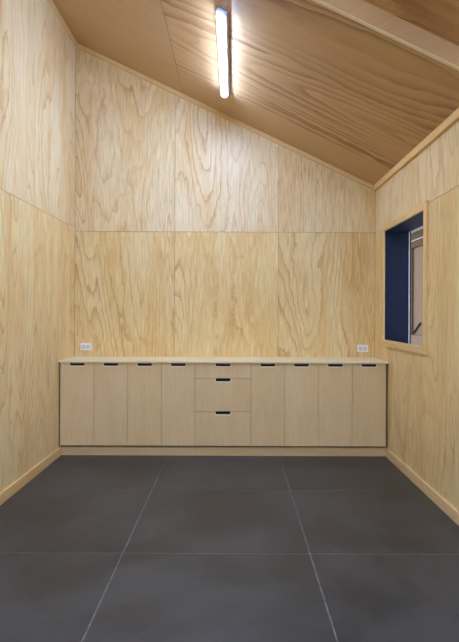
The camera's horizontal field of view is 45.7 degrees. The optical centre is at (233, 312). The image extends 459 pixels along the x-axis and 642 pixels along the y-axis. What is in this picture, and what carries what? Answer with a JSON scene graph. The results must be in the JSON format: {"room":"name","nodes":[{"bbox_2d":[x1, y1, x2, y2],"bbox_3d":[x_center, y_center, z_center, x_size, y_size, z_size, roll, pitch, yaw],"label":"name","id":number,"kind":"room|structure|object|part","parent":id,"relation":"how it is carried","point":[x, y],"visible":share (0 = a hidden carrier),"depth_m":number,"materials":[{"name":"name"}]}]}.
{"room":"utility room","nodes":[
{"label":"utility room","id":0,"kind":"room"},
{"bbox_2d":[0,0,75,492],"bbox_3d":[-1.898,-0.808,0.645,0.092,4.862,11.490,0,0,0],"label":"wall","id":1,"kind":"structure","parent":0,"point":[37,55],"depth_m":5.03,"materials":[{"name":"brown wood"}]},
{"bbox_2d":[0,447,60,504],"bbox_3d":[-1.850,1.478,0.413,0.020,0.090,10.807,0,0,0],"label":"baseboard","id":2,"kind":"structure","parent":1,"relation":"attached to","point":[23,480],"depth_m":4.88,"materials":[{"name":"brown wood"}]},
{"bbox_2d":[47,0,77,47],"bbox_3d":[-1.829,-3.106,0.674,0.027,0.063,11.328,0,0,0],"label":"trim","id":3,"kind":"structure","parent":1,"relation":"attached to","point":[53,6],"depth_m":5.80,"materials":[{"name":"brown wood"}]},
{"bbox_2d":[74,48,375,356],"bbox_3d":[-0.104,-0.800,6.386,3.695,4.859,0.092,0,0,0],"label":"wall","id":4,"kind":"structure","parent":0,"point":[198,233],"depth_m":6.34,"materials":[{"name":"brown wood"}]},
{"bbox_2d":[80,343,90,349],"bbox_3d":[-1.722,0.396,6.333,0.126,0.084,0.012,0,0,0],"label":"power socket","id":5,"kind":"object","parent":4,"relation":"attached to","point":[83,346],"visible":1,"depth_m":6.33,"materials":[{"name":"white plastic"}]},
{"bbox_2d":[77,43,373,189],"bbox_3d":[-0.099,-2.275,6.326,3.437,1.686,0.027,0,0,0],"label":"trim","id":6,"kind":"structure","parent":4,"relation":"attached to","point":[94,53],"depth_m":6.31,"materials":[{"name":"brown wood"}]},
{"bbox_2d":[357,345,367,351],"bbox_3d":[1.495,0.417,6.333,0.126,0.084,0.012,0,0,0],"label":"power socket","id":7,"kind":"object","parent":4,"relation":"attached to","point":[360,348],"visible":1,"depth_m":6.33,"materials":[{"name":"white plastic"}]},
{"bbox_2d":[0,455,458,641],"bbox_3d":[-0.114,1.590,0.670,3.595,0.120,11.740,0,0,0],"label":"floor","id":8,"kind":"structure","parent":0,"point":[94,548],"depth_m":3.44,"materials":[{"name":"grey tile"}]},
{"bbox_2d":[60,363,127,446],"bbox_3d":[-1.487,1.028,6.057,0.714,0.992,0.562,0,0,0],"label":"base cabinet","id":9,"kind":"object","parent":8,"relation":"on","point":[93,396],"visible":0.84,"depth_m":5.78,"materials":[{"name":"brown wood"}]},
{"bbox_3d":[-1.666,0.971,5.789,0.355,0.875,0.018,0,0,0],"label":"door","id":10,"kind":"part","parent":9,"relation":"part of","materials":[{"name":"brown wood"}]},
{"bbox_3d":[-1.308,0.973,5.789,0.355,0.875,0.018,0,0,0],"label":"door","id":11,"kind":"part","parent":9,"relation":"part of","materials":[{"name":"brown wood"}]},
{"bbox_2d":[58,356,388,363],"bbox_3d":[-0.110,0.526,6.050,3.493,0.020,0.578,0,0,0],"label":"countertop","id":12,"kind":"structure","parent":9,"relation":"on","point":[76,359],"depth_m":5.91,"materials":[{"name":"brown wood"}]},
{"bbox_2d":[60,446,194,455],"bbox_3d":[-1.138,1.477,5.826,1.444,0.096,0.016,0,0,0],"label":"kickboard","id":13,"kind":"object","parent":8,"relation":"on","point":[65,450],"visible":0.89,"depth_m":5.82,"materials":[{"name":"brown wood"}]},
{"bbox_2d":[128,363,194,446],"bbox_3d":[-0.771,1.030,6.057,0.714,0.992,0.562,0,0,0],"label":"base cabinet","id":14,"kind":"object","parent":8,"relation":"on","point":[161,396],"visible":0.88,"depth_m":5.78,"materials":[{"name":"brown wood"}]},
{"bbox_3d":[-0.950,0.974,5.789,0.355,0.875,0.018,0,0,0],"label":"door","id":15,"kind":"part","parent":14,"relation":"part of","materials":[{"name":"brown wood"}]},
{"bbox_3d":[-0.592,0.975,5.789,0.355,0.875,0.018,0,0,0],"label":"door","id":16,"kind":"part","parent":14,"relation":"part of","materials":[{"name":"brown wood"}]},
{"bbox_2d":[195,363,250,446],"bbox_3d":[-0.117,1.033,6.057,0.590,0.992,0.562,0,0,0],"label":"base cabinet","id":17,"kind":"object","parent":8,"relation":"on","point":[222,390],"visible":0.95,"depth_m":5.78,"materials":[{"name":"brown wood"}]},
{"bbox_3d":[-0.118,1.233,5.789,0.589,0.364,0.018,0,0,0],"label":"drawer","id":18,"kind":"part","parent":17,"relation":"part of","materials":[{"name":"brown wood"}]},
{"bbox_3d":[-0.117,0.875,5.789,0.589,0.347,0.018,0,0,0],"label":"drawer","id":19,"kind":"part","parent":17,"relation":"part of","materials":[{"name":"brown wood"}]},
{"bbox_3d":[-0.116,0.619,5.789,0.589,0.158,0.018,0,0,0],"label":"drawer","id":20,"kind":"part","parent":17,"relation":"part of","materials":[{"name":"brown wood"}]},
{"bbox_2d":[251,363,317,446],"bbox_3d":[0.536,1.036,6.057,0.714,0.992,0.562,0,0,0],"label":"base cabinet","id":21,"kind":"object","parent":8,"relation":"on","point":[284,396],"visible":0.94,"depth_m":5.78,"materials":[{"name":"brown wood"}]},
{"bbox_3d":[0.358,0.979,5.789,0.355,0.875,0.018,0,0,0],"label":"door","id":22,"kind":"part","parent":21,"relation":"part of","materials":[{"name":"brown wood"}]},
{"bbox_3d":[0.716,0.980,5.789,0.355,0.875,0.018,0,0,0],"label":"door","id":23,"kind":"part","parent":21,"relation":"part of","materials":[{"name":"brown wood"}]},
{"bbox_2d":[195,447,386,455],"bbox_3d":[0.610,1.484,5.826,2.047,0.096,0.016,0,0,0],"label":"kickboard","id":24,"kind":"object","parent":8,"relation":"on","point":[199,451],"visible":0.89,"depth_m":5.82,"materials":[{"name":"brown wood"}]},
{"bbox_2d":[318,364,387,446],"bbox_3d":[1.265,1.038,6.057,0.740,0.992,0.562,0,0,0],"label":"base cabinet","id":25,"kind":"object","parent":8,"relation":"on","point":[351,397],"depth_m":5.78,"materials":[{"name":"brown wood"}]},
{"bbox_3d":[1.073,0.982,5.789,0.355,0.875,0.018,0,0,0],"label":"door","id":26,"kind":"part","parent":25,"relation":"part of","materials":[{"name":"brown wood"}]},
{"bbox_3d":[1.431,0.983,5.789,0.355,0.875,0.018,0,0,0],"label":"door","id":27,"kind":"part","parent":25,"relation":"part of","materials":[{"name":"brown wood"}]},
{"bbox_3d":[1.623,0.991,5.819,0.024,0.894,0.018,0,0,0],"label":"filler strip","id":28,"kind":"part","parent":25,"relation":"part of","materials":[{"name":"beige wood"}]},
{"bbox_2d":[53,0,458,184],"bbox_3d":[-0.009,-2.310,0.670,3.915,1.942,11.540,0,0,0],"label":"ceiling","id":29,"kind":"structure","parent":0,"point":[321,82],"depth_m":4.66,"materials":[{"name":"brown wood"}]},
{"bbox_2d":[216,6,229,97],"bbox_3d":[-0.091,-2.270,4.885,0.095,0.086,1.550,0,0,0],"label":"light","id":30,"kind":"object","parent":29,"relation":"attached to","point":[221,14],"visible":1,"depth_m":4.63,"materials":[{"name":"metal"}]},
{"bbox_2d":[217,16,226,96],"bbox_3d":[-0.106,-2.249,4.885,0.068,0.028,1.526,26,0,0],"label":"diffuser","id":31,"kind":"object","parent":30,"relation":"attached to","point":[221,20],"depth_m":4.67,"materials":[{"name":"white plastic"}]},
{"bbox_2d":[312,0,458,70],"bbox_3d":[-0.099,-2.235,3.295,3.435,1.763,0.030,0,0,0],"label":"beam","id":32,"kind":"structure","parent":29,"relation":"attached to","point":[362,12],"depth_m":3.28,"materials":[{"name":"brown wood"}]},
{"bbox_2d":[375,120,458,510],"bbox_3d":[1.770,0.027,0.645,0.260,3.220,11.490,0,0,0],"label":"wall","id":33,"kind":"structure","parent":0,"point":[423,390],"depth_m":4.51,"materials":[{"name":"brown wood"}]},
{"bbox_2d":[382,200,427,354],"bbox_3d":[1.771,-0.293,5.284,0.301,1.310,1.357,0,0,0],"label":"window","id":34,"kind":"structure","parent":33,"relation":"in","point":[396,234],"depth_m":5.91,"materials":[{"name":"brown wood"}]},
{"bbox_3d":[1.898,-0.265,5.295,0.010,1.221,1.236,0,0,0],"label":"sash frame","id":35,"kind":"part","parent":34,"relation":"part of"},
{"bbox_2d":[373,108,458,190],"bbox_3d":[1.631,-1.443,0.674,0.027,0.064,11.328,0,0,0],"label":"trim","id":36,"kind":"structure","parent":33,"relation":"attached to","point":[454,116],"depth_m":4.73,"materials":[{"name":"brown wood"}]},
{"bbox_2d":[385,448,458,525],"bbox_3d":[1.624,1.491,0.413,0.020,0.090,10.807,0,0,0],"label":"baseboard","id":37,"kind":"structure","parent":33,"relation":"attached to","point":[447,508],"depth_m":4.59,"materials":[{"name":"brown wood"}]},
{"label":"outside","id":38,"kind":"structure","parent":0,"visible":0},
{"bbox_2d":[411,227,422,345],"bbox_3d":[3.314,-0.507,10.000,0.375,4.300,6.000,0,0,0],"label":"window","id":39,"kind":"structure","parent":38,"point":[416,235],"depth_m":9.80,"materials":[{"name":"clear glass"}]}
]}

